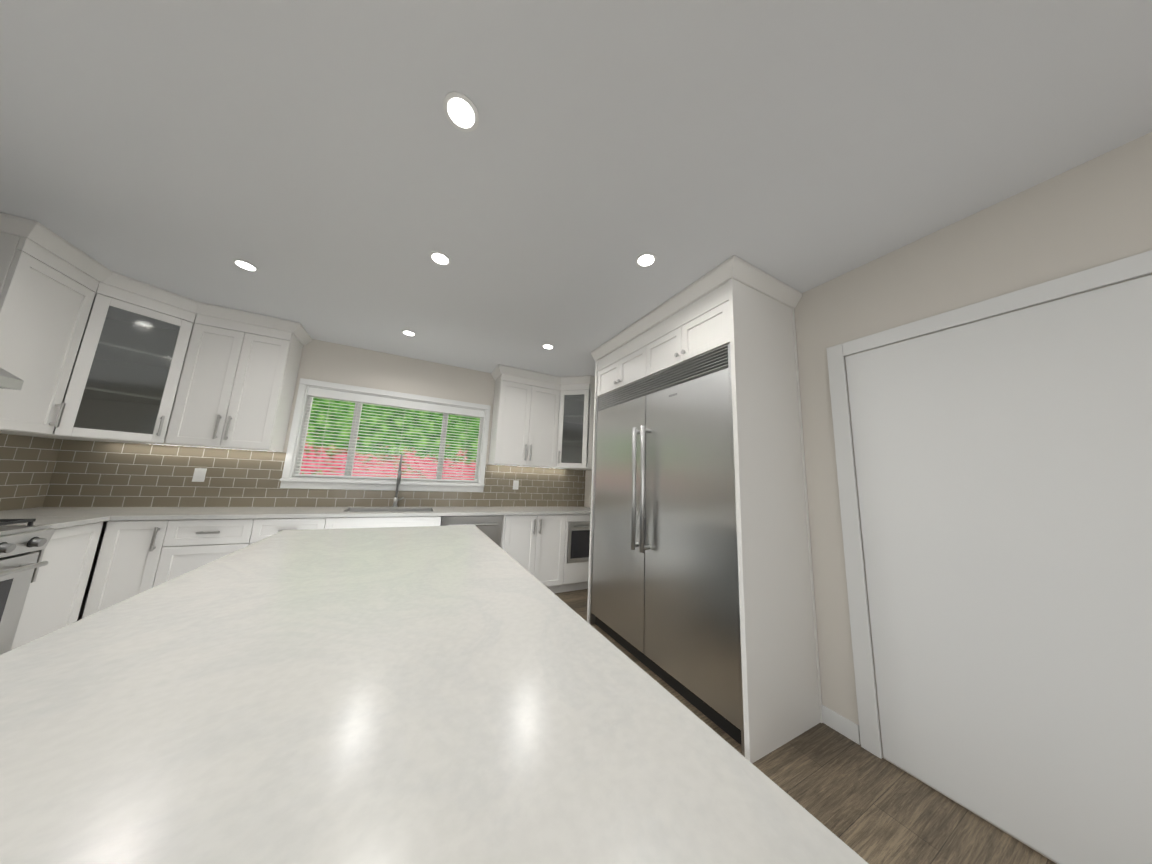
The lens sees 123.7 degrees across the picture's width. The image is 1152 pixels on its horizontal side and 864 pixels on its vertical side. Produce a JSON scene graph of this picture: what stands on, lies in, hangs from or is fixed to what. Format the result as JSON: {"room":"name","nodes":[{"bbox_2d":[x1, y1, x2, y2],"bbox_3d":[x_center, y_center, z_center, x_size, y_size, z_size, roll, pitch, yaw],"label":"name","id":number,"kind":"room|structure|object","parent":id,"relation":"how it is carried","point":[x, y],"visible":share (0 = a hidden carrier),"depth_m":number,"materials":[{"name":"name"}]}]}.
{"room":"kitchen","nodes":[
{"label":"kitchen","id":0,"kind":"room"},
{"bbox_2d":[71,339,556,620],"bbox_3d":[-1.948,0.425,3.463,4.620,2.630,0.150,7,-10,-27],"label":"wall","id":1,"kind":"structure","parent":0,"point":[320,360],"depth_m":3.43,"materials":[{"name":"beige paint"}]},
{"bbox_2d":[108,273,195,319],"bbox_3d":[-3.465,-1.016,2.427,0.683,0.164,0.597,7,-10,-27],"label":"crown molding","id":2,"kind":"structure","parent":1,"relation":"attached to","point":[123,287],"depth_m":2.33,"materials":[{"name":"white wood"}]},
{"bbox_2d":[144,301,307,451],"bbox_3d":[-2.994,-0.441,2.732,0.671,1.168,0.364,7,-10,-27],"label":"upper cabinet","id":3,"kind":"object","parent":1,"relation":"attached to","point":[236,382],"depth_m":2.62,"materials":[{"name":"white wood"}]},
{"bbox_2d":[44,439,585,506],"bbox_3d":[-1.917,0.555,3.371,4.616,0.509,0.008,7,-10,-27],"label":"tile backsplash","id":4,"kind":"structure","parent":1,"relation":"attached to","point":[88,473],"depth_m":2.74,"materials":[{"name":"beige tile"}]},
{"bbox_2d":[192,468,206,481],"bbox_3d":[-3.267,0.373,2.675,0.072,0.116,0.006,7,-10,-27],"label":"electrical outlet plate","id":5,"kind":"object","parent":4,"relation":"attached to","point":[199,474],"depth_m":2.67,"materials":[{"name":"white plastic"}]},
{"bbox_2d":[513,480,518,489],"bbox_3d":[-0.771,0.678,3.950,0.072,0.116,0.006,7,-10,-27],"label":"electrical outlet plate","id":6,"kind":"object","parent":4,"relation":"attached to","point":[515,482],"depth_m":3.95,"materials":[{"name":"white plastic"}]},
{"bbox_2d":[280,378,490,491],"bbox_3d":[-1.967,0.105,3.468,1.876,1.080,0.200,7,-10,-27],"label":"window","id":7,"kind":"structure","parent":1,"relation":"in","point":[288,480],"depth_m":3.29,"materials":[{"name":"white wood"}]},
{"bbox_2d":[293,387,483,481],"bbox_3d":[-1.956,0.080,3.454,1.736,0.886,0.056,7,-10,-27],"label":"window blinds","id":8,"kind":"object","parent":7,"relation":"attached to","point":[375,400],"visible":0.9,"depth_m":3.38,"materials":[{"name":"white plastic"}]},
{"bbox_2d":[488,365,563,467],"bbox_3d":[-0.611,-0.150,3.945,0.835,1.168,0.371,7,-10,-27],"label":"upper cabinet","id":9,"kind":"object","parent":1,"relation":"attached to","point":[541,420],"depth_m":3.79,"materials":[{"name":"white wood"}]},
{"bbox_2d":[556,388,591,463],"bbox_3d":[-0.037,-0.075,3.925,0.286,0.938,0.287,7,-10,-27],"label":"upper cabinet","id":10,"kind":"object","parent":1,"relation":"attached to","point":[575,403],"depth_m":3.96,"materials":[{"name":"white wood"}]},
{"bbox_2d":[560,376,594,399],"bbox_3d":[0.053,-0.588,4.218,0.608,0.164,0.608,7,-10,-27],"label":"crown molding","id":11,"kind":"structure","parent":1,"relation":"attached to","point":[588,382],"depth_m":3.96,"materials":[{"name":"white wood"}]},
{"bbox_2d":[0,0,1151,376],"bbox_3d":[-0.006,-1.331,0.081,4.920,0.030,8.300,7,-10,-27],"label":"ceiling","id":12,"kind":"structure","parent":0,"point":[328,170],"depth_m":1.21,"materials":[{"name":"white paint"}]},
{"bbox_2d":[232,259,258,271],"bbox_3d":[-2.188,-1.101,2.042,0.123,0.006,0.123,-1,-10,23],"label":"recessed light","id":13,"kind":"object","parent":12,"relation":"in","point":[243,264],"depth_m":2.04,"materials":[{"name":"white plastic"}]},
{"bbox_2d":[401,330,415,335],"bbox_3d":[-1.588,-0.938,2.929,0.123,0.006,0.123,9,-11,-36],"label":"recessed light","id":14,"kind":"object","parent":12,"relation":"in","point":[409,333],"depth_m":2.93,"materials":[{"name":"white plastic"}]},
{"bbox_2d":[429,251,450,265],"bbox_3d":[-0.835,-1.066,1.897,0.123,0.006,0.123,8,-10,-33],"label":"recessed light","id":15,"kind":"object","parent":12,"relation":"in","point":[437,257],"depth_m":1.89,"materials":[{"name":"white plastic"}]},
{"bbox_2d":[443,91,478,131],"bbox_3d":[-0.420,-1.167,1.128,0.123,0.006,0.123,8,-10,-33],"label":"recessed light","id":16,"kind":"object","parent":12,"relation":"in","point":[460,111],"depth_m":1.12,"materials":[{"name":"white plastic"}]},
{"bbox_2d":[542,344,553,348],"bbox_3d":[-0.282,-0.856,3.094,0.123,0.006,0.123,8,-10,-33],"label":"recessed light","id":17,"kind":"object","parent":12,"relation":"in","point":[546,346],"depth_m":3.08,"materials":[{"name":"white plastic"}]},
{"bbox_2d":[635,252,656,267],"bbox_3d":[0.416,-1.022,1.834,0.123,0.006,0.123,-1,-10,23],"label":"recessed light","id":18,"kind":"object","parent":12,"relation":"in","point":[647,259],"depth_m":1.83,"materials":[{"name":"white plastic"}]},
{"bbox_2d":[554,589,1055,863],"bbox_3d":[-0.119,1.276,-0.322,4.920,0.050,8.300,7,-10,-27],"label":"floor","id":19,"kind":"structure","parent":0,"point":[866,805],"depth_m":1.29,"materials":[{"name":"brown wood"}]},
{"bbox_2d":[0,519,55,654],"bbox_3d":[-2.946,0.853,1.075,0.747,0.970,0.891,7,-10,-27],"label":"range","id":20,"kind":"object","parent":19,"relation":"on","point":[19,544],"visible":1,"depth_m":1.56,"materials":[{"name":"silver metal"}]},
{"bbox_2d":[11,522,102,649],"bbox_3d":[-3.323,0.965,1.632,0.642,0.888,0.448,7,-10,-27],"label":"base cabinet","id":21,"kind":"object","parent":19,"relation":"on","point":[55,593],"visible":0.4,"depth_m":1.80,"materials":[{"name":"white wood"}]},
{"bbox_2d":[0,514,115,528],"bbox_3d":[-3.273,0.510,1.696,0.690,0.030,0.412,7,-10,-27],"label":"countertop","id":22,"kind":"structure","parent":21,"relation":"on","point":[57,517],"depth_m":1.89,"materials":[{"name":"white stone"}]},
{"bbox_2d":[82,520,169,618],"bbox_3d":[-3.161,1.077,2.311,0.279,0.888,0.598,7,-10,-27],"label":"base cabinet","id":23,"kind":"object","parent":19,"relation":"on","point":[135,557],"depth_m":2.08,"materials":[{"name":"white wood"}]},
{"bbox_2d":[0,506,590,519],"bbox_3d":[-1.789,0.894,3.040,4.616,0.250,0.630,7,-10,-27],"label":"countertop","id":24,"kind":"structure","parent":23,"relation":"on","point":[122,513],"depth_m":2.60,"materials":[{"name":"white stone"}]},
{"bbox_2d":[392,453,403,506],"bbox_3d":[-1.851,0.510,3.253,0.105,0.566,0.217,7,-10,-27],"label":"faucet","id":25,"kind":"object","parent":24,"relation":"on","point":[396,499],"visible":0.98,"depth_m":3.25,"materials":[{"name":"silver metal"}]},
{"bbox_2d":[154,517,341,586],"bbox_3d":[-2.635,1.141,2.579,0.910,0.888,0.598,7,-10,-27],"label":"base cabinet","id":26,"kind":"object","parent":19,"relation":"on","point":[191,544],"depth_m":2.27,"materials":[{"name":"white wood"}]},
{"bbox_2d":[0,525,868,863],"bbox_3d":[-0.635,0.932,0.775,1.120,0.920,2.786,7,-10,-27],"label":"kitchen island","id":27,"kind":"object","parent":19,"relation":"on","point":[436,695],"visible":1,"depth_m":0.44,"materials":[{"name":"white stone"}]},
{"bbox_2d":[440,515,502,546],"bbox_3d":[-1.179,1.314,3.292,0.596,0.888,0.654,7,-10,-27],"label":"dishwasher","id":28,"kind":"object","parent":19,"relation":"on","point":[490,526],"visible":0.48,"depth_m":3.15,"materials":[{"name":"silver metal"}]},
{"bbox_2d":[501,514,569,592],"bbox_3d":[-0.582,1.392,3.628,0.773,0.888,0.598,7,-10,-27],"label":"base cabinet","id":29,"kind":"object","parent":19,"relation":"on","point":[539,543],"depth_m":3.41,"materials":[{"name":"white wood"}]},
{"bbox_2d":[566,561,588,591],"bbox_3d":[-0.030,1.734,3.873,0.566,0.335,0.598,7,-10,-27],"label":"base cabinet","id":30,"kind":"object","parent":19,"relation":"on","point":[577,579],"depth_m":3.59,"materials":[{"name":"white wood"}]},
{"bbox_2d":[567,521,589,562],"bbox_3d":[0.017,1.335,3.917,0.526,0.456,0.658,7,-10,-27],"label":"microwave oven","id":31,"kind":"object","parent":30,"relation":"in","point":[578,541],"visible":0.38,"depth_m":3.61,"materials":[{"name":"silver metal"}]},
{"bbox_2d":[589,344,744,756],"bbox_3d":[0.751,0.641,2.422,0.712,2.116,1.500,7,-10,-27],"label":"refrigerator","id":32,"kind":"object","parent":19,"relation":"on","point":[664,596],"visible":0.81,"depth_m":2.03,"materials":[{"name":"silver metal"}]},
{"bbox_2d":[587,255,822,762],"bbox_3d":[0.786,0.401,2.437,0.707,2.598,1.622,7,-10,-27],"label":"enclosure","id":33,"kind":"object","parent":19,"relation":"on","point":[743,309],"visible":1,"depth_m":1.81,"materials":[{"name":"white wood"}]},
{"bbox_2d":[584,132,1151,863],"bbox_3d":[2.050,0.210,0.961,0.150,2.630,8.300,7,-10,-27],"label":"wall","id":34,"kind":"structure","parent":0,"point":[1094,212],"depth_m":1.54,"materials":[{"name":"beige paint"}]},
{"bbox_2d":[821,250,1151,863],"bbox_3d":[1.716,0.495,1.358,0.016,2.160,1.233,7,-10,-27],"label":"door","id":35,"kind":"structure","parent":34,"relation":"attached to","point":[1003,463],"depth_m":1.25,"materials":[{"name":"white wood"}]},
{"bbox_3d":[-2.173,-0.306,-1.196,0.150,2.630,8.300,7,-10,-27],"label":"wall","id":36,"kind":"structure","parent":0,"visible":0},
{"bbox_2d":[0,368,23,389],"bbox_3d":[-3.006,-0.774,1.258,0.466,0.961,0.887,7,-10,-27],"label":"range hood","id":37,"kind":"object","parent":36,"relation":"attached to","point":[8,380],"visible":1,"depth_m":1.64,"materials":[{"name":"silver metal"}]},
{"bbox_2d":[0,433,63,510],"bbox_3d":[-3.252,0.023,1.017,0.008,0.724,3.000,7,-10,-27],"label":"tile backsplash","id":38,"kind":"structure","parent":36,"relation":"attached to","point":[35,471],"depth_m":2.17,"materials":[{"name":"beige tile"}]},
{"bbox_2d":[0,212,115,439],"bbox_3d":[-3.388,-0.596,1.838,0.377,1.168,0.516,7,-10,-27],"label":"upper cabinet","id":39,"kind":"object","parent":36,"relation":"attached to","point":[91,349],"depth_m":1.89,"materials":[{"name":"white wood"}]},
{"bbox_2d":[68,296,191,435],"bbox_3d":[-3.276,-0.469,2.277,0.360,0.938,0.279,7,-10,-27],"label":"upper cabinet","id":40,"kind":"object","parent":36,"relation":"attached to","point":[129,384],"depth_m":2.39,"materials":[{"name":"white"}]},
{"label":"outside","id":41,"kind":"structure","parent":0,"visible":0},
{"bbox_2d":[300,397,479,479],"bbox_3d":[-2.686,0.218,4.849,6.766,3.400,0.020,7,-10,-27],"label":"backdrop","id":42,"kind":"structure","parent":41,"point":[365,411],"depth_m":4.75,"materials":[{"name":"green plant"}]}
]}

